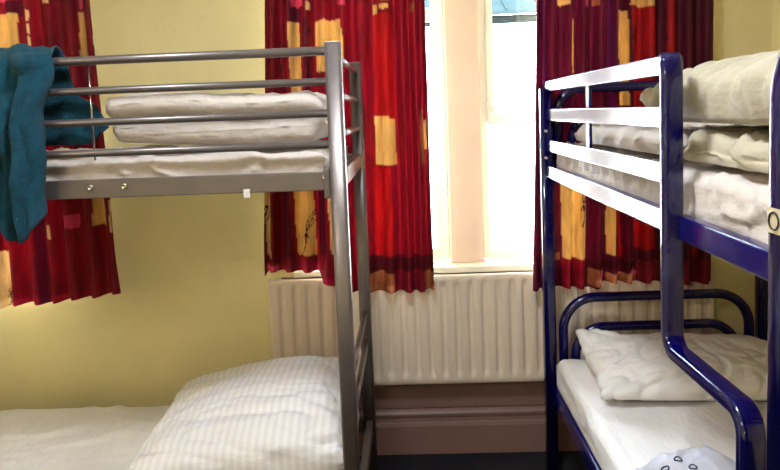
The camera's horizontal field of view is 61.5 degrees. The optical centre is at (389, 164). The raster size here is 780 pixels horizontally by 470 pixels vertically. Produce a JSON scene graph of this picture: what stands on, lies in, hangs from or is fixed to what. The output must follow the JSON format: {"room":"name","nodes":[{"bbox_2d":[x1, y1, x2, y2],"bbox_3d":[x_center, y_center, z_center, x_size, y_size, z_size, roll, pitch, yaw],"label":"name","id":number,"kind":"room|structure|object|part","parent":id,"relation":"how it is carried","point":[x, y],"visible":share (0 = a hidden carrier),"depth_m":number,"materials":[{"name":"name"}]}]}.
{"room":"dormitory","nodes":[
{"label":"dormitory","id":0,"kind":"room"},
{"bbox_2d":[0,0,771,410],"bbox_3d":[-0.739,-0.005,3.182,5.330,3.020,0.300,-2,5,2],"label":"wall","id":1,"kind":"structure","parent":0,"point":[192,302],"depth_m":3.08,"materials":[{"name":"yellow paint"}]},
{"bbox_2d":[281,271,543,408],"bbox_3d":[0.378,0.816,3.061,1.750,0.645,0.011,-2,5,2],"label":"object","id":2,"kind":"structure","parent":1,"relation":"attached to","point":[498,393],"depth_m":3.08,"materials":[{"name":"beige paint"}]},
{"bbox_2d":[293,258,532,277],"bbox_3d":[0.366,0.474,3.072,1.630,0.031,0.135,-2,5,2],"label":"windowsill","id":3,"kind":"structure","parent":1,"relation":"attached to","point":[511,264],"depth_m":3.01,"materials":[{"name":"white paint"}]},
{"bbox_2d":[425,0,449,259],"bbox_3d":[-0.079,-0.334,3.116,0.673,1.601,0.060,-2,5,2],"label":"window","id":4,"kind":"structure","parent":1,"relation":"in","point":[433,14],"depth_m":3.09,"materials":[{"name":"white paint"}]},
{"bbox_2d":[442,0,484,262],"bbox_3d":[0.339,-0.352,3.139,0.157,1.604,0.270,-2,5,2],"label":"trim","id":5,"kind":"structure","parent":1,"relation":"attached to","point":[459,17],"depth_m":3.02,"materials":[{"name":"paint"}]},
{"bbox_2d":[358,405,578,455],"bbox_3d":[-0.695,1.286,3.119,4.930,0.214,0.030,-2,5,2],"label":"baseboard","id":6,"kind":"structure","parent":1,"relation":"attached to","point":[518,428],"depth_m":3.08,"materials":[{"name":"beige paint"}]},
{"bbox_2d":[267,266,714,385],"bbox_3d":[0.455,0.741,3.009,2.008,0.506,0.076,-2,5,2],"label":"radiator","id":7,"kind":"object","parent":1,"relation":"attached to","point":[477,327],"visible":0.59,"depth_m":2.98,"materials":[{"name":"metal"}]},
{"bbox_2d":[478,0,534,257],"bbox_3d":[0.753,-0.362,3.070,0.672,1.601,0.102,-2,5,2],"label":"window","id":8,"kind":"structure","parent":1,"relation":"in","point":[488,115],"depth_m":3.06,"materials":[{"name":"white paint"}]},
{"bbox_3d":[0.742,-0.666,3.047,0.596,0.915,0.050,-2,5,2],"label":"sash","id":9,"kind":"part","parent":8,"relation":"part of","materials":[{"name":"white paint"}]},
{"bbox_3d":[-2.150,-1.004,2.918,1.800,0.024,0.139,-2,5,2],"label":"pole","id":10,"kind":"object","parent":1,"relation":"attached to","visible":0},
{"bbox_2d":[0,0,120,308],"bbox_3d":[-1.642,-0.178,2.916,0.800,1.657,0.071,-2,5,2],"label":"curtain","id":11,"kind":"object","parent":10,"relation":"hanging from","point":[70,253],"visible":0.44,"depth_m":2.94,"materials":[{"name":"fabric"}]},
{"bbox_3d":[0.373,-1.094,2.841,2.350,0.024,0.139,-2,5,2],"label":"pole","id":12,"kind":"object","parent":1,"relation":"attached to","visible":0},
{"bbox_2d":[264,0,433,293],"bbox_3d":[-0.213,-0.240,2.872,0.761,1.637,0.073,-2,5,2],"label":"curtain","id":13,"kind":"object","parent":12,"relation":"hanging from","point":[387,37],"visible":0.69,"depth_m":2.88,"materials":[{"name":"fabric"}]},
{"bbox_2d":[533,0,713,291],"bbox_3d":[1.002,-0.278,2.836,0.805,1.647,0.069,-2,5,2],"label":"curtain","id":14,"kind":"object","parent":12,"relation":"hanging from","point":[596,242],"visible":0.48,"depth_m":2.84,"materials":[{"name":"fabric"}]},
{"bbox_2d":[359,451,587,469],"bbox_3d":[-0.759,1.663,0.558,4.930,0.120,5.200,-2,5,2],"label":"floor","id":15,"kind":"structure","parent":0,"point":[568,460],"depth_m":3.01,"materials":[{"name":"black carpet"}]},
{"bbox_2d":[44,41,377,469],"bbox_3d":[-1.115,0.545,2.462,2.033,1.827,0.859,-2,5,2],"label":"bunk bed","id":16,"kind":"object","parent":15,"relation":"on","point":[334,180],"visible":0.57,"depth_m":1.99,"materials":[{"name":"grey paint"}]},
{"bbox_2d":[0,43,108,242],"bbox_3d":[-1.220,-0.049,1.961,0.698,0.625,0.200,-2,5,2],"label":"towel","id":17,"kind":"object","parent":16,"relation":"hanging from","point":[28,74],"visible":0.98,"depth_m":1.92,"materials":[{"name":"teal fabric"}]},
{"bbox_2d":[0,404,358,469],"bbox_3d":[-1.087,1.140,2.508,1.911,0.150,0.785,-2,5,2],"label":"mattress","id":18,"kind":"object","parent":16,"relation":"on","point":[93,437],"visible":0.54,"depth_m":2.60,"materials":[{"name":"white fabric"}]},
{"bbox_2d":[128,354,342,469],"bbox_3d":[-0.518,0.920,2.496,0.771,0.244,0.730,-2,5,2],"label":"pillow","id":19,"kind":"object","parent":18,"relation":"on","point":[281,413],"visible":0.92,"depth_m":2.27,"materials":[{"name":"fabric"}]},
{"bbox_3d":[-1.145,0.081,2.027,1.931,0.058,0.036,-2,5,2],"label":"rail","id":20,"kind":"part","parent":16,"relation":"part of","materials":[{"name":"grey metal"}]},
{"bbox_3d":[-1.153,-0.121,1.999,1.935,0.023,0.022,-2,5,2],"label":"guard rail","id":21,"kind":"part","parent":16,"relation":"part of","materials":[{"name":"grey metal"}]},
{"bbox_3d":[-1.157,-0.215,1.992,1.935,0.023,0.022,-2,5,2],"label":"guard rail","id":22,"kind":"part","parent":16,"relation":"part of","materials":[{"name":"grey metal"}]},
{"bbox_3d":[-1.150,-0.027,2.007,1.935,0.023,0.022,-2,5,2],"label":"guard rail","id":23,"kind":"part","parent":16,"relation":"part of","materials":[{"name":"grey metal"}]},
{"bbox_3d":[-1.160,-0.306,1.984,1.935,0.027,0.026,-2,5,2],"label":"guard rail","id":24,"kind":"part","parent":16,"relation":"part of","materials":[{"name":"grey metal"}]},
{"bbox_2d":[46,139,347,180],"bbox_3d":[-1.133,-0.006,2.417,1.904,0.115,0.780,-2,5,2],"label":"mattress","id":25,"kind":"object","parent":16,"relation":"on","point":[300,160],"visible":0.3,"depth_m":2.03,"materials":[{"name":"white fabric"}]},
{"bbox_2d":[104,91,327,144],"bbox_3d":[-0.544,-0.172,2.342,0.719,0.188,0.619,-2,5,2],"label":"pillows","id":26,"kind":"object","parent":25,"relation":"on","point":[157,103],"visible":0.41,"depth_m":2.05,"materials":[{"name":"white fabric"}]},
{"bbox_3d":[-0.136,0.545,2.026,0.050,1.821,0.044,-2,5,2],"label":"post","id":27,"kind":"part","parent":16,"relation":"part of","materials":[{"name":"grey metal"}]},
{"bbox_3d":[-0.144,0.013,2.391,0.028,0.058,0.767,-2,5,2],"label":"rail","id":28,"kind":"part","parent":16,"relation":"part of","materials":[{"name":"grey metal"}]},
{"bbox_3d":[-1.079,1.180,2.909,1.931,0.060,0.036,-2,5,2],"label":"rail","id":29,"kind":"part","parent":16,"relation":"part of","materials":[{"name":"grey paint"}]},
{"bbox_3d":[-0.114,0.479,2.837,0.050,1.821,0.044,-2,5,2],"label":"post","id":30,"kind":"part","parent":16,"relation":"part of","materials":[{"name":"grey metal"}]},
{"bbox_3d":[-0.099,1.176,2.485,0.028,0.060,0.767,-2,5,2],"label":"rail","id":31,"kind":"part","parent":16,"relation":"part of","materials":[{"name":"grey metal"}]},
{"bbox_2d":[538,52,779,469],"bbox_3d":[1.101,0.568,1.805,0.984,1.716,2.075,-2,5,2],"label":"bunk bed","id":32,"kind":"object","parent":15,"relation":"on","point":[754,450],"visible":0.7,"depth_m":1.54,"materials":[{"name":"blue paint"}]},
{"bbox_3d":[0.685,0.518,2.829,0.052,1.684,0.050,-2,5,2],"label":"post","id":33,"kind":"part","parent":32,"relation":"part of","materials":[{"name":"blue metal"}]},
{"bbox_3d":[0.698,1.075,1.857,0.034,0.064,1.973,-2,5,2],"label":"rail","id":34,"kind":"part","parent":32,"relation":"part of","materials":[{"name":"blue metal"}]},
{"bbox_3d":[0.645,-0.278,2.112,0.028,0.044,1.330,-2,5,2],"label":"guard rail","id":35,"kind":"part","parent":32,"relation":"part of","materials":[{"name":"metal"}]},
{"bbox_3d":[0.645,-0.157,2.089,0.018,0.048,1.314,-2,5,2],"label":"guard rail","id":36,"kind":"part","parent":32,"relation":"part of","materials":[{"name":"metal"}]},
{"bbox_3d":[0.650,-0.029,2.099,0.018,0.048,1.314,-2,5,2],"label":"guard rail","id":37,"kind":"part","parent":32,"relation":"part of","materials":[{"name":"metal"}]},
{"bbox_3d":[0.647,0.105,1.780,0.030,0.052,1.973,-2,5,2],"label":"rail","id":38,"kind":"part","parent":32,"relation":"part of","materials":[{"name":"metal"}]},
{"bbox_2d":[556,359,766,469],"bbox_3d":[1.119,0.953,1.838,0.878,0.145,1.957,-2,5,2],"label":"mattress","id":39,"kind":"object","parent":32,"relation":"on","point":[625,434],"visible":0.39,"depth_m":2.22,"materials":[{"name":"white fabric"}]},
{"bbox_2d":[574,327,767,400],"bbox_3d":[1.159,0.749,2.518,0.800,0.142,0.501,-2,5,5],"label":"pillow","id":40,"kind":"object","parent":39,"relation":"on","point":[624,366],"visible":0.8,"depth_m":2.38,"materials":[{"name":"white fabric"}]},
{"bbox_2d":[635,448,734,469],"bbox_3d":[0.861,0.846,1.798,0.258,0.087,0.264,-4,5,-18],"label":"folded blanket","id":41,"kind":"object","parent":39,"relation":"on","point":[692,458],"visible":0.99,"depth_m":1.81,"materials":[{"name":"white fabric"}]},
{"bbox_2d":[688,462,697,468],"bbox_3d":[0.819,0.812,1.770,0.022,0.010,0.022,-3,5,-9],"label":"print","id":42,"kind":"object","parent":41,"relation":"on","point":[691,465],"depth_m":1.77},
{"bbox_2d":[557,141,768,243],"bbox_3d":[1.089,0.015,1.760,0.868,0.121,1.953,-2,5,2],"label":"mattress","id":43,"kind":"object","parent":32,"relation":"on","point":[736,200],"visible":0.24,"depth_m":1.38,"materials":[{"name":"white fabric"}]},
{"bbox_2d":[575,122,768,154],"bbox_3d":[1.057,-0.109,2.054,0.722,0.086,0.980,-2,5,2],"label":"duvet","id":44,"kind":"object","parent":43,"relation":"on","point":[642,139],"visible":0.44,"depth_m":1.89,"materials":[{"name":"white fabric"}]},
{"bbox_2d":[683,126,768,173],"bbox_3d":[1.018,-0.039,1.199,0.720,0.085,0.712,-2,5,2],"label":"duvet","id":45,"kind":"object","parent":43,"relation":"on","point":[730,147],"visible":0.87,"depth_m":1.33,"materials":[{"name":"beige fabric"}]},
{"bbox_2d":[642,49,779,124],"bbox_3d":[1.002,-0.176,1.343,0.700,0.159,0.837,-2,5,2],"label":"pillow","id":46,"kind":"object","parent":45,"relation":"on","point":[736,90],"visible":0.8,"depth_m":1.33,"materials":[{"name":"beige fabric"}]},
{"bbox_3d":[1.595,0.485,2.801,0.052,1.684,0.050,-2,5,2],"label":"post","id":47,"kind":"part","parent":32,"relation":"part of","materials":[{"name":"blue metal"}]},
{"bbox_2d":[772,0,779,49],"bbox_3d":[1.748,0.127,0.364,0.200,3.020,5.200,-2,5,2],"label":"wall","id":48,"kind":"structure","parent":0,"point":[775,3],"depth_m":2.88,"materials":[{"name":"yellow paint"}]},
{"label":"outside","id":49,"kind":"structure","parent":0,"visible":0},
{"bbox_3d":[0.401,1.376,11.543,28.000,0.200,15.200,-2,5,2],"label":"ground","id":50,"kind":"structure","parent":49,"visible":0},
{"bbox_2d":[425,0,535,247],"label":"window","id":51,"kind":"structure","parent":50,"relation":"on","point":[511,146],"depth_m":9.95,"materials":[{"name":"glass"}]}
]}

